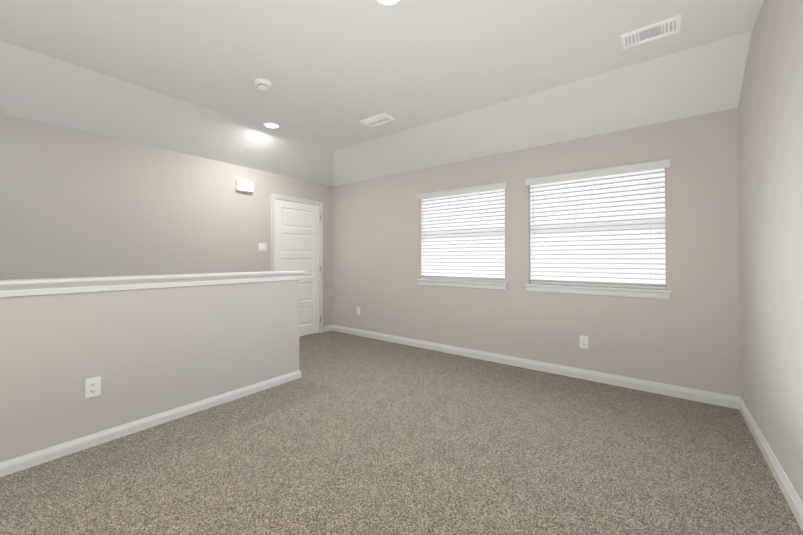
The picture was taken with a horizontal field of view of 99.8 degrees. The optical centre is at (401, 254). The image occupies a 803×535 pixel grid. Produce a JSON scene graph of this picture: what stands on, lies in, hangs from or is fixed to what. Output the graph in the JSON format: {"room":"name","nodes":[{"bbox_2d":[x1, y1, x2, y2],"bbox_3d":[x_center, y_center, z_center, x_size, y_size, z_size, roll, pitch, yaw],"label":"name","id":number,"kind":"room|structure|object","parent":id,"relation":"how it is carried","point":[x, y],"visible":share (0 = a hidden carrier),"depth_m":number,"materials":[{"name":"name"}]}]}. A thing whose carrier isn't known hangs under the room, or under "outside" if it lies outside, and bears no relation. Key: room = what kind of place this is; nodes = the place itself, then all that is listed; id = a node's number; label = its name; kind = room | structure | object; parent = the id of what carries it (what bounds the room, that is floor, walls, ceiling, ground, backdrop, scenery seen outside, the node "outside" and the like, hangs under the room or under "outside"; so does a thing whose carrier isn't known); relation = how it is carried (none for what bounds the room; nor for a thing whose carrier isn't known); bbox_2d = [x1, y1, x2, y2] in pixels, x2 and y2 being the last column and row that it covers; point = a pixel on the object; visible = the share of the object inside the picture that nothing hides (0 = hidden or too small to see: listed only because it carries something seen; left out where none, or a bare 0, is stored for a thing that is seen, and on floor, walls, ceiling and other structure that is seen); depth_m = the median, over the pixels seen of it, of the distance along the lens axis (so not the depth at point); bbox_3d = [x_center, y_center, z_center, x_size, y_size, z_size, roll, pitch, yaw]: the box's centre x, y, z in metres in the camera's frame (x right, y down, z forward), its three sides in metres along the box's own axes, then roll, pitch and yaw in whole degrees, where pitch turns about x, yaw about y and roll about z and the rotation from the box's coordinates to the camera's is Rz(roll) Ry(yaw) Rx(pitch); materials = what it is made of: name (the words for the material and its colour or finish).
{"room":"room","nodes":[
{"label":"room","id":0,"kind":"room"},
{"bbox_2d":[0,280,299,462],"bbox_3d":[-2.486,0.708,1.730,0.130,1.078,4.540,0,-1,37],"label":"wall","id":1,"kind":"structure","parent":0,"point":[143,353],"depth_m":2.37,"materials":[{"name":"beige paint"}]},
{"bbox_2d":[85,376,100,398],"bbox_3d":[-2.024,0.870,2.219,0.007,0.125,0.078,0,-1,37],"label":"outlet","id":2,"kind":"object","parent":1,"relation":"attached to","point":[92,387],"visible":1,"depth_m":2.21,"materials":[{"name":"white plastic"}]},
{"bbox_2d":[0,370,300,476],"bbox_3d":[-2.476,1.208,1.726,0.145,0.076,4.555,0,-1,37],"label":"baseboard","id":3,"kind":"structure","parent":1,"relation":"attached to","point":[14,465],"depth_m":2.36,"materials":[{"name":"white paint"}]},
{"bbox_2d":[0,271,304,296],"bbox_3d":[-2.478,0.203,1.747,0.186,0.068,4.568,0,-1,37],"label":"trim","id":4,"kind":"structure","parent":1,"relation":"attached to","point":[37,289],"depth_m":2.36,"materials":[{"name":"white paint"}]},
{"bbox_2d":[0,113,331,325],"bbox_3d":[-3.160,0.274,3.347,0.160,3.980,6.600,0,-1,37],"label":"wall","id":5,"kind":"structure","parent":0,"point":[74,203],"depth_m":3.56,"materials":[{"name":"beige paint"}]},
{"bbox_2d":[235,179,253,192],"bbox_3d":[-2.110,-0.929,4.558,0.049,0.150,0.235,0,-1,37],"label":"box","id":6,"kind":"object","parent":5,"relation":"attached to","point":[244,186],"visible":0.98,"depth_m":4.53,"materials":[{"name":"white plastic"}]},
{"bbox_2d":[259,243,266,250],"bbox_3d":[-1.960,-0.111,4.775,0.012,0.116,0.118,0,-1,37],"label":"rocker light switch","id":7,"kind":"object","parent":5,"relation":"attached to","point":[262,246],"visible":1,"depth_m":4.77,"materials":[{"name":"white plastic"}]},
{"bbox_2d":[271,194,322,332],"bbox_3d":[-1.660,0.203,5.291,0.178,2.162,0.940,0,-1,37],"label":"door frame","id":8,"kind":"structure","parent":5,"relation":"attached to","point":[274,197],"depth_m":5.57,"materials":[{"name":"white paint"}]},
{"bbox_2d":[274,199,321,336],"bbox_3d":[-1.583,0.228,5.252,0.101,2.087,0.844,0,-1,37],"label":"door","id":9,"kind":"structure","parent":5,"relation":"in","point":[296,240],"depth_m":5.32,"materials":[{"name":"white paint"}]},
{"bbox_2d":[0,41,333,185],"bbox_3d":[-2.837,-1.479,3.105,0.670,0.540,6.300,0,-1,37],"label":"ceiling","id":10,"kind":"structure","parent":0,"point":[34,86],"depth_m":3.37,"materials":[{"name":"white paint"}]},
{"bbox_2d":[0,0,763,150],"bbox_3d":[-1.019,-1.667,1.368,4.330,0.200,5.750,0,-1,37],"label":"ceiling","id":11,"kind":"structure","parent":0,"point":[334,72],"depth_m":2.53,"materials":[{"name":"white paint"}]},
{"bbox_2d":[255,78,270,89],"bbox_3d":[-1.245,-1.523,3.038,0.140,0.054,0.140,0,-1,37],"label":"smoke detector","id":12,"kind":"object","parent":11,"relation":"attached to","point":[262,84],"visible":1,"depth_m":3.00,"materials":[{"name":"white plastic"}]},
{"bbox_2d":[263,122,279,128],"bbox_3d":[-1.541,-1.534,4.008,0.184,0.011,0.184,0,-1,37],"label":"recessed light","id":13,"kind":"object","parent":11,"relation":"in","point":[272,125],"visible":0.98,"depth_m":4.00,"materials":[{"name":"white glass"}]},
{"bbox_2d":[360,113,394,126],"bbox_3d":[-0.274,-1.533,3.853,0.365,0.015,0.200,0,-1,37],"label":"ceiling vent","id":14,"kind":"object","parent":11,"relation":"in","point":[378,119],"visible":0.98,"depth_m":3.84,"materials":[{"name":"white metal"}]},
{"bbox_2d":[375,0,401,5],"bbox_3d":[-0.080,-1.555,2.022,0.184,0.011,0.184,0,-1,37],"label":"recessed light","id":15,"kind":"object","parent":11,"relation":"in","point":[388,2],"visible":1,"depth_m":2.08,"materials":[{"name":"white glass"}]},
{"bbox_2d":[621,15,680,49],"bbox_3d":[1.738,-1.549,2.365,0.330,0.015,0.188,0,-1,37],"label":"ceiling vent","id":16,"kind":"object","parent":11,"relation":"in","point":[660,29],"visible":1,"depth_m":2.35,"materials":[{"name":"white metal"}]},
{"bbox_2d":[0,331,802,534],"bbox_3d":[-1.120,1.372,1.772,5.300,0.250,6.600,0,-1,37],"label":"floor","id":17,"kind":"structure","parent":0,"point":[347,434],"depth_m":2.02,"materials":[{"name":"carpet"}]},
{"bbox_2d":[332,108,740,396],"bbox_3d":[0.839,-0.216,4.345,5.300,2.980,0.160,0,-1,37],"label":"wall","id":18,"kind":"structure","parent":0,"point":[687,335],"depth_m":3.51,"materials":[{"name":"beige paint"}]},
{"bbox_2d":[417,281,506,289],"bbox_3d":[0.722,0.384,4.319,1.260,0.062,0.013,0,-1,37],"label":"apron","id":19,"kind":"object","parent":18,"relation":"attached to","point":[469,285],"visible":0.85,"depth_m":4.26,"materials":[{"name":"white paint"}]},
{"bbox_2d":[416,279,507,284],"bbox_3d":[0.746,0.341,4.350,1.290,0.024,0.125,0,-1,37],"label":"window sill","id":20,"kind":"structure","parent":18,"relation":"attached to","point":[478,282],"depth_m":4.24,"materials":[{"name":"white paint"}]},
{"bbox_2d":[423,194,504,279],"bbox_3d":[0.799,-0.250,4.425,1.216,1.156,0.072,0,-1,37],"label":"window","id":21,"kind":"structure","parent":18,"relation":"in","point":[463,255],"depth_m":4.39,"materials":[{"name":"white plastic"}]},
{"bbox_2d":[416,182,506,281],"bbox_3d":[0.739,-0.258,4.347,1.276,1.170,0.109,0,-1,37],"label":"window blind","id":22,"kind":"object","parent":21,"relation":"attached to","point":[491,265],"visible":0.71,"depth_m":4.32,"materials":[{"name":"white paint"}]},
{"bbox_2d":[331,325,734,408],"bbox_3d":[0.773,1.224,4.269,4.950,0.098,0.015,0,-1,37],"label":"baseboard","id":23,"kind":"structure","parent":18,"relation":"attached to","point":[713,398],"depth_m":3.53,"materials":[{"name":"white paint"}]},
{"bbox_2d":[580,335,587,348],"bbox_3d":[1.859,0.889,3.446,0.078,0.125,0.007,0,-1,37],"label":"electrical outlet","id":24,"kind":"object","parent":18,"relation":"attached to","point":[583,341],"visible":1,"depth_m":3.44,"materials":[{"name":"white plastic"}]},
{"bbox_2d":[526,286,669,299],"bbox_3d":[1.905,0.374,3.413,1.260,0.062,0.013,0,-1,37],"label":"apron","id":25,"kind":"object","parent":18,"relation":"attached to","point":[638,294],"visible":0.85,"depth_m":3.35,"materials":[{"name":"white paint"}]},
{"bbox_2d":[531,170,665,286],"bbox_3d":[1.981,-0.260,3.519,1.216,1.156,0.072,0,-1,37],"label":"window","id":26,"kind":"structure","parent":18,"relation":"in","point":[612,235],"depth_m":3.37,"materials":[{"name":"white plastic"}]},
{"bbox_2d":[525,159,669,289],"bbox_3d":[1.921,-0.267,3.441,1.276,1.170,0.109,0,-1,37],"label":"window blind","id":27,"kind":"object","parent":26,"relation":"attached to","point":[578,260],"visible":0.94,"depth_m":3.40,"materials":[{"name":"white paint"}]},
{"bbox_2d":[525,284,671,292],"bbox_3d":[1.929,0.332,3.444,1.290,0.024,0.125,0,-1,37],"label":"window sill","id":28,"kind":"structure","parent":18,"relation":"attached to","point":[608,288],"depth_m":3.33,"materials":[{"name":"white paint"}]},
{"bbox_2d":[332,31,751,185],"bbox_3d":[0.630,-1.469,4.071,5.000,0.540,0.550,0,-1,37],"label":"ceiling slope","id":29,"kind":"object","parent":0,"point":[702,79],"visible":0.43,"depth_m":3.26,"materials":[{"name":"white paint"}]},
{"bbox_2d":[738,0,802,502],"bbox_3d":[0.920,-0.259,0.227,0.160,2.980,6.600,0,-1,37],"label":"wall","id":30,"kind":"structure","parent":0,"point":[770,125],"depth_m":1.92,"materials":[{"name":"beige paint"}]},
{"bbox_2d":[735,396,802,531],"bbox_3d":[0.851,1.182,0.264,0.015,0.098,6.280,0,-1,37],"label":"baseboard","id":31,"kind":"structure","parent":30,"relation":"attached to","point":[793,500],"depth_m":1.90,"materials":[{"name":"white paint"}]},
{"label":"outside","id":32,"kind":"structure","parent":0,"visible":0},
{"bbox_2d":[428,168,666,288],"bbox_3d":[1.651,-0.277,4.272,4.000,2.500,0.010,0,-1,37],"label":"sky","id":33,"kind":"structure","parent":32,"point":[559,215],"depth_m":3.99,"materials":[{"name":"white"}]}
]}

